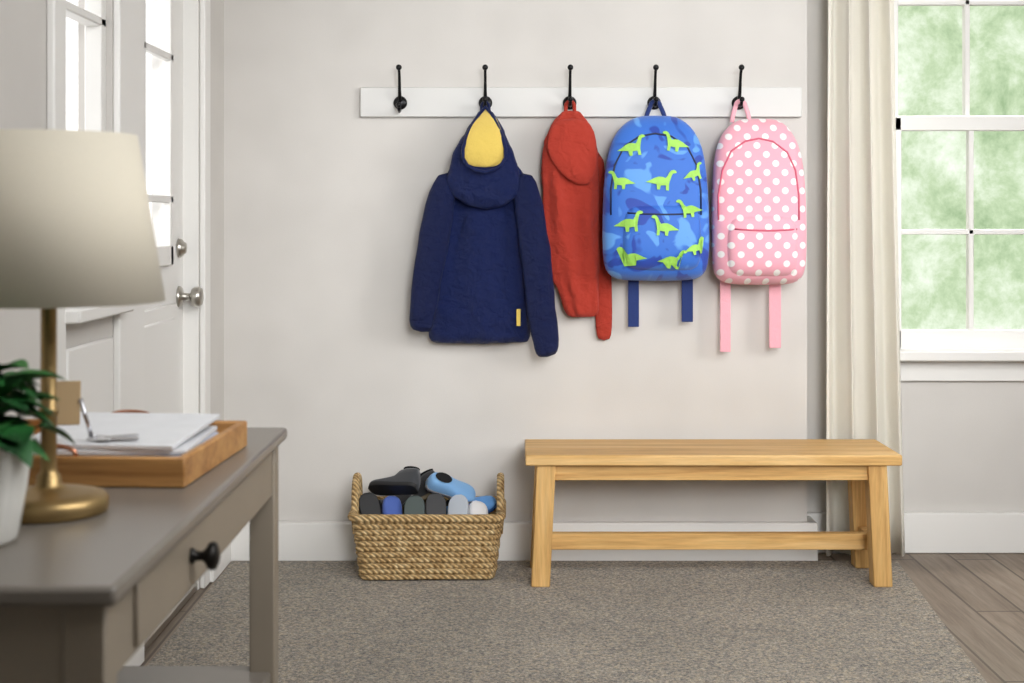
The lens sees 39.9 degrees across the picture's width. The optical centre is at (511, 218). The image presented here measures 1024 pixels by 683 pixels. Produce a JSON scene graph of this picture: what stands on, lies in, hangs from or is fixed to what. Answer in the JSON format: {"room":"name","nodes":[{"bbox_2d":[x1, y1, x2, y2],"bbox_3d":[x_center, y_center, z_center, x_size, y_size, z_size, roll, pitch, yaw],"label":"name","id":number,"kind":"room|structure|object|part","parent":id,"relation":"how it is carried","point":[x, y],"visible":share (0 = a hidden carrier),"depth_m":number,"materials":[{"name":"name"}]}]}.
{"room":"home entryway","nodes":[
{"label":"home entryway","id":0,"kind":"room"},
{"bbox_2d":[0,0,223,588],"bbox_3d":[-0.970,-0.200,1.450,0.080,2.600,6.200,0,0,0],"label":"door frame","id":1,"kind":"structure","parent":0,"point":[22,22],"depth_m":2.97,"materials":[{"name":"paint"}]},
{"bbox_2d":[65,0,134,412],"bbox_3d":[-0.932,-0.030,3.083,0.105,1.840,0.415,0,0,0],"label":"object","id":2,"kind":"structure","parent":1,"relation":"in","point":[91,363],"depth_m":3.18,"materials":[{"name":"white paint"}]},
{"bbox_2d":[46,0,209,665],"bbox_3d":[-0.974,0.037,3.538,0.137,2.125,1.455,0,0,0],"label":"door","id":3,"kind":"structure","parent":1,"relation":"in","point":[156,345],"depth_m":3.98,"materials":[{"name":"white paint"}]},
{"bbox_3d":[-0.989,0.070,3.845,0.062,2.040,0.690,0,0,0],"label":"panel","id":4,"kind":"part","parent":3,"relation":"part of","materials":[{"name":"white paint"}]},
{"bbox_3d":[-0.940,0.158,4.120,0.070,0.201,0.062,0,0,0],"label":"knob","id":5,"kind":"part","parent":3,"relation":"part of","materials":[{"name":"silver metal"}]},
{"bbox_2d":[144,583,196,651],"bbox_3d":[-0.975,1.088,3.845,0.088,0.024,0.660,0,0,0],"label":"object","id":6,"kind":"object","parent":1,"relation":"attached to","point":[158,630],"depth_m":3.83,"materials":[{"name":"grey wood"}]},
{"bbox_2d":[210,543,230,581],"bbox_3d":[-0.915,1.038,1.450,0.030,0.125,6.200,0,0,0],"label":"baseboard","id":7,"kind":"structure","parent":1,"relation":"attached to","point":[225,557],"depth_m":4.38,"materials":[{"name":"white paint"}]},
{"bbox_2d":[224,0,806,520],"bbox_3d":[-0.064,-0.200,4.700,2.033,2.600,0.300,0,0,0],"label":"wall","id":8,"kind":"structure","parent":0,"point":[324,202],"depth_m":4.55,"materials":[{"name":"paint"}]},
{"bbox_2d":[360,64,801,116],"bbox_3d":[0.222,-0.409,4.500,1.421,0.162,0.098,0,0,0],"label":"coat rack","id":9,"kind":"object","parent":8,"relation":"attached to","point":[399,101],"visible":1,"depth_m":4.53,"materials":[{"name":"white paint"}]},
{"bbox_2d":[409,101,558,356],"bbox_3d":[-0.088,0.029,4.449,0.472,0.812,0.156,0,0,0],"label":"jacket","id":10,"kind":"object","parent":9,"relation":"hanging from","point":[482,273],"visible":1,"depth_m":4.43,"materials":[{"name":"fabric"}]},
{"bbox_2d":[447,105,519,208],"bbox_3d":[-0.090,-0.196,4.434,0.230,0.330,0.126,0,0,0],"label":"hood","id":11,"kind":"object","parent":10,"relation":"attached to","point":[484,171],"depth_m":4.41,"materials":[{"name":"blue fabric"}]},
{"bbox_2d":[541,100,611,339],"bbox_3d":[0.212,0.006,4.489,0.232,0.771,0.091,0,0,-9],"label":"hoodie","id":12,"kind":"object","parent":9,"relation":"hanging from","point":[572,166],"visible":0.97,"depth_m":4.48,"materials":[{"name":"fabric"}]},
{"bbox_2d":[547,118,596,184],"bbox_3d":[0.190,-0.214,4.460,0.159,0.212,0.031,0,0,0],"label":"hood","id":13,"kind":"object","parent":12,"relation":"attached to","point":[571,142],"depth_m":4.45,"materials":[{"name":"red fabric"}]},
{"bbox_2d":[602,99,708,326],"bbox_3d":[0.452,-0.019,4.421,0.335,0.727,0.165,0,0,0],"label":"backpack","id":14,"kind":"object","parent":9,"relation":"hanging from","point":[655,223],"visible":1,"depth_m":4.38,"materials":[{"name":"blue fabric"}]},
{"bbox_2d":[608,131,703,268],"bbox_3d":[0.448,-0.059,4.370,0.296,0.432,0.062,0,0,0],"label":"print","id":15,"kind":"object","parent":14,"relation":"attached to","point":[656,178],"depth_m":4.37},
{"bbox_2d":[711,99,806,351],"bbox_3d":[0.776,0.021,4.424,0.295,0.807,0.160,0,0,0],"label":"backpack","id":16,"kind":"object","parent":9,"relation":"hanging from","point":[759,226],"visible":1,"depth_m":4.38,"materials":[{"name":"pink fabric"}]},
{"bbox_2d":[231,512,1023,561],"bbox_3d":[1.335,1.034,4.590,4.530,0.133,0.140,0,0,0],"label":"baseboard","id":17,"kind":"structure","parent":8,"relation":"attached to","point":[297,540],"depth_m":4.52,"materials":[{"name":"white paint"}]},
{"bbox_2d":[140,553,1023,682],"bbox_3d":[1.185,1.150,1.650,4.830,0.100,6.600,0,0,0],"label":"floor","id":18,"kind":"structure","parent":0,"point":[978,598],"depth_m":4.05,"materials":[{"name":"brown wood"}]},
{"bbox_2d":[147,561,986,682],"bbox_3d":[0.170,1.097,2.232,2.130,0.005,4.565,0,0,0],"label":"area rug","id":19,"kind":"object","parent":18,"relation":"on","point":[595,621],"visible":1,"depth_m":3.79,"materials":[{"name":"carpet"}]},
{"bbox_2d":[0,427,286,682],"bbox_3d":[-0.614,0.708,1.696,0.582,0.775,0.943,0,0,0],"label":"console table","id":20,"kind":"object","parent":19,"relation":"on","point":[78,599],"visible":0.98,"depth_m":1.43,"materials":[{"name":"beige paint"}]},
{"bbox_2d":[0,359,75,545],"bbox_3d":[-0.558,0.230,1.396,0.213,0.180,0.259,0,0,0],"label":"potted plant","id":21,"kind":"object","parent":20,"relation":"on","point":[18,443],"visible":1,"depth_m":1.38,"materials":[{"name":"green plant"}]},
{"bbox_3d":[-0.545,0.265,1.395,0.136,0.108,0.136,0,0,0],"label":"plant pot","id":22,"kind":"part","parent":21,"relation":"part of","materials":[{"name":"white ceramic"}]},
{"bbox_2d":[0,129,164,523],"bbox_3d":[-0.505,0.114,1.536,0.247,0.412,0.247,0,0,0],"label":"table lamp","id":23,"kind":"object","parent":20,"relation":"on","point":[77,231],"visible":0.94,"depth_m":1.45,"materials":[{"name":"beige fabric"}]},
{"bbox_3d":[-0.505,-0.001,1.536,0.247,0.182,0.247,0,0,0],"label":"lamp shade","id":24,"kind":"part","parent":23,"relation":"part of","materials":[{"name":"fabric"}]},
{"bbox_3d":[-0.376,0.717,1.256,0.038,0.756,0.038,0,0,0],"label":"leg","id":25,"kind":"part","parent":20,"relation":"part of","materials":[{"name":"beige paint"}]},
{"bbox_2d":[26,409,246,487],"bbox_3d":[-0.545,0.294,1.835,0.330,0.051,0.310,0,0,3],"label":"wooden tray","id":26,"kind":"object","parent":20,"relation":"on","point":[98,471],"visible":0.47,"depth_m":1.68,"materials":[{"name":"brown wood"}]},
{"bbox_3d":[-0.513,0.307,1.863,0.220,0.006,0.224,0,0,0],"label":"magazine","id":27,"kind":"object","parent":26,"relation":"on","visible":0},
{"bbox_2d":[82,432,218,455],"bbox_3d":[-0.510,0.299,1.861,0.202,0.006,0.207,0,0,0],"label":"magazine","id":28,"kind":"object","parent":27,"relation":"on","point":[214,433],"visible":0.1,"depth_m":1.76,"materials":[{"name":"white paper"}]},
{"bbox_2d":[33,426,216,454],"bbox_3d":[-0.509,0.292,1.863,0.204,0.006,0.208,0,0,0],"label":"magazine","id":29,"kind":"object","parent":28,"relation":"on","point":[192,442],"visible":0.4,"depth_m":1.76,"materials":[{"name":"paper"}]},
{"bbox_2d":[34,412,219,449],"bbox_3d":[-0.513,0.279,1.863,0.200,0.017,0.205,0,0,5],"label":"papers","id":30,"kind":"object","parent":29,"relation":"on","point":[156,431],"visible":0.74,"depth_m":1.85,"materials":[{"name":"paper"}]},
{"bbox_2d":[57,381,139,440],"bbox_3d":[-0.526,0.242,1.784,0.106,0.074,0.036,0,0,-12],"label":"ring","id":31,"kind":"object","parent":30,"relation":"on","point":[70,402],"visible":0.94,"depth_m":1.77,"materials":[{"name":"silver metal"}]},
{"bbox_2d":[117,666,270,682],"bbox_3d":[-0.625,0.690,1.696,0.524,0.018,0.907,0,0,0],"label":"shelf","id":32,"kind":"object","parent":20,"relation":"attached to","point":[128,674],"depth_m":2.11,"materials":[{"name":"grey wood"}]},
{"bbox_3d":[-0.340,0.373,1.560,0.032,0.032,0.032,0,0,0],"label":"drawer knob","id":33,"kind":"part","parent":20,"relation":"part of","materials":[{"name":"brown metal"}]},
{"bbox_3d":[-0.376,0.717,2.137,0.038,0.756,0.038,0,0,0],"label":"leg","id":34,"kind":"part","parent":20,"relation":"part of","materials":[{"name":"beige paint"}]},
{"bbox_2d":[348,472,505,579],"bbox_3d":[-0.259,0.941,4.380,0.480,0.305,0.303,0,0,0],"label":"wicker basket","id":35,"kind":"object","parent":19,"relation":"on","point":[388,546],"visible":0.92,"depth_m":4.25,"materials":[{"name":"brown wicker"}]},
{"bbox_2d":[359,492,380,513],"bbox_3d":[-0.431,0.927,4.324,0.065,0.164,0.100,0,0,-24],"label":"slipper","id":36,"kind":"object","parent":35,"relation":"on","point":[369,503],"visible":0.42,"depth_m":4.34,"materials":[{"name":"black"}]},
{"bbox_2d":[381,496,401,513],"bbox_3d":[-0.364,0.938,4.333,0.066,0.159,0.114,0,0,-16],"label":"sneaker","id":37,"kind":"object","parent":35,"relation":"on","point":[390,504],"visible":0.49,"depth_m":4.35,"materials":[{"name":"blue"}]},
{"bbox_2d":[368,466,420,495],"bbox_3d":[-0.363,0.818,4.388,0.166,0.096,0.084,0,0,19],"label":"shoe","id":38,"kind":"object","parent":35,"relation":"in","point":[406,481],"visible":0.98,"depth_m":4.36,"materials":[{"name":"grey"}]},
{"bbox_2d":[379,495,411,506],"bbox_3d":[-0.391,0.919,4.456,0.167,0.094,0.066,0,0,-22],"label":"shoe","id":39,"kind":"object","parent":35,"relation":"in","point":[403,498],"visible":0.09,"depth_m":4.46,"materials":[{"name":"black"}]},
{"bbox_2d":[404,496,424,513],"bbox_3d":[-0.299,0.935,4.314,0.065,0.165,0.094,0,0,0],"label":"clog","id":40,"kind":"object","parent":35,"relation":"on","point":[413,504],"visible":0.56,"depth_m":4.33,"materials":[{"name":"grey"}]},
{"bbox_2d":[402,469,433,513],"bbox_3d":[-0.282,0.863,4.436,0.158,0.144,0.085,0,0,-12],"label":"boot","id":41,"kind":"object","parent":35,"relation":"in","point":[423,493],"visible":0.27,"depth_m":4.42,"materials":[{"name":"black"}]},
{"bbox_2d":[425,493,446,513],"bbox_3d":[-0.234,0.927,4.312,0.066,0.165,0.096,0,0,0],"label":"shoe","id":42,"kind":"object","parent":35,"relation":"on","point":[435,503],"visible":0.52,"depth_m":4.33,"materials":[{"name":"grey"}]},
{"bbox_2d":[425,472,475,503],"bbox_3d":[-0.188,0.838,4.393,0.164,0.107,0.074,0,0,-20],"label":"shoe","id":43,"kind":"object","parent":35,"relation":"in","point":[442,483],"visible":0.95,"depth_m":4.37,"materials":[{"name":"blue fabric"}]},
{"bbox_2d":[448,494,468,513],"bbox_3d":[-0.166,0.933,4.322,0.066,0.163,0.106,0,0,0],"label":"sneaker","id":44,"kind":"object","parent":35,"relation":"on","point":[458,504],"visible":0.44,"depth_m":4.34,"materials":[{"name":"grey"}]},
{"bbox_2d":[446,496,496,513],"bbox_3d":[-0.130,0.915,4.444,0.168,0.082,0.070,0,0,9],"label":"shoe","id":45,"kind":"object","parent":35,"relation":"in","point":[490,502],"visible":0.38,"depth_m":4.43,"materials":[{"name":"blue"}]},
{"bbox_2d":[469,501,487,513],"bbox_3d":[-0.105,0.947,4.339,0.068,0.136,0.147,0,0,0],"label":"sneaker","id":46,"kind":"object","parent":35,"relation":"on","point":[475,507],"visible":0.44,"depth_m":4.37,"materials":[{"name":"white"}]},
{"bbox_2d":[525,439,901,586],"bbox_3d":[0.599,0.897,4.329,1.117,0.395,0.307,0,0,0],"label":"wooden bench","id":47,"kind":"object","parent":19,"relation":"on","point":[863,463],"visible":1,"depth_m":4.20,"materials":[{"name":"brown wood"}]},
{"bbox_3d":[0.093,0.913,4.442,0.073,0.363,0.056,0,0,0],"label":"leg","id":48,"kind":"part","parent":47,"relation":"part of","materials":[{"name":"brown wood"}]},
{"bbox_3d":[0.093,0.913,4.215,0.073,0.363,0.056,0,0,0],"label":"leg","id":49,"kind":"part","parent":47,"relation":"part of","materials":[{"name":"brown wood"}]},
{"bbox_3d":[0.599,0.716,4.329,1.117,0.032,0.307,0,0,0],"label":"seat","id":50,"kind":"part","parent":47,"relation":"part of","materials":[{"name":"brown wood"}]},
{"bbox_3d":[1.095,0.913,4.442,0.073,0.363,0.056,0,0,0],"label":"leg","id":51,"kind":"part","parent":47,"relation":"part of","materials":[{"name":"brown wood"}]},
{"bbox_3d":[1.095,0.913,4.215,0.073,0.363,0.056,0,0,0],"label":"leg","id":52,"kind":"part","parent":47,"relation":"part of","materials":[{"name":"brown wood"}]},
{"bbox_2d":[807,0,1023,511],"bbox_3d":[2.276,-0.200,4.760,2.648,2.600,0.200,0,0,0],"label":"wall","id":53,"kind":"structure","parent":0,"point":[963,441],"depth_m":4.66,"materials":[{"name":"paint"}]},
{"bbox_2d":[826,0,904,555],"bbox_3d":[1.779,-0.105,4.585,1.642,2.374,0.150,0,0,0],"label":"curtain","id":54,"kind":"object","parent":53,"relation":"attached to","point":[863,376],"visible":0.79,"depth_m":4.56,"materials":[{"name":"fabric"}]},
{"bbox_2d":[894,0,1023,380],"bbox_3d":[1.768,-0.345,4.702,1.265,1.760,0.235,0,0,0],"label":"window","id":55,"kind":"structure","parent":53,"relation":"in","point":[968,354],"depth_m":4.70,"materials":[{"name":"white paint"}]},
{"label":"outside","id":56,"kind":"structure","parent":0,"visible":0},
{"bbox_2d":[898,6,1023,328],"bbox_3d":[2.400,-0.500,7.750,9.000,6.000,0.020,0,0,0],"label":"window panes","id":57,"kind":"structure","parent":56,"point":[933,163],"depth_m":7.74,"materials":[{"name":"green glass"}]},
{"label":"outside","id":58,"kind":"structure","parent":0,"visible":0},
{"bbox_2d":[66,0,151,216],"bbox_3d":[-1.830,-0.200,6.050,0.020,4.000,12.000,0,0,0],"label":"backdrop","id":59,"kind":"structure","parent":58,"point":[71,25],"depth_m":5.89,"materials":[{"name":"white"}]}
]}

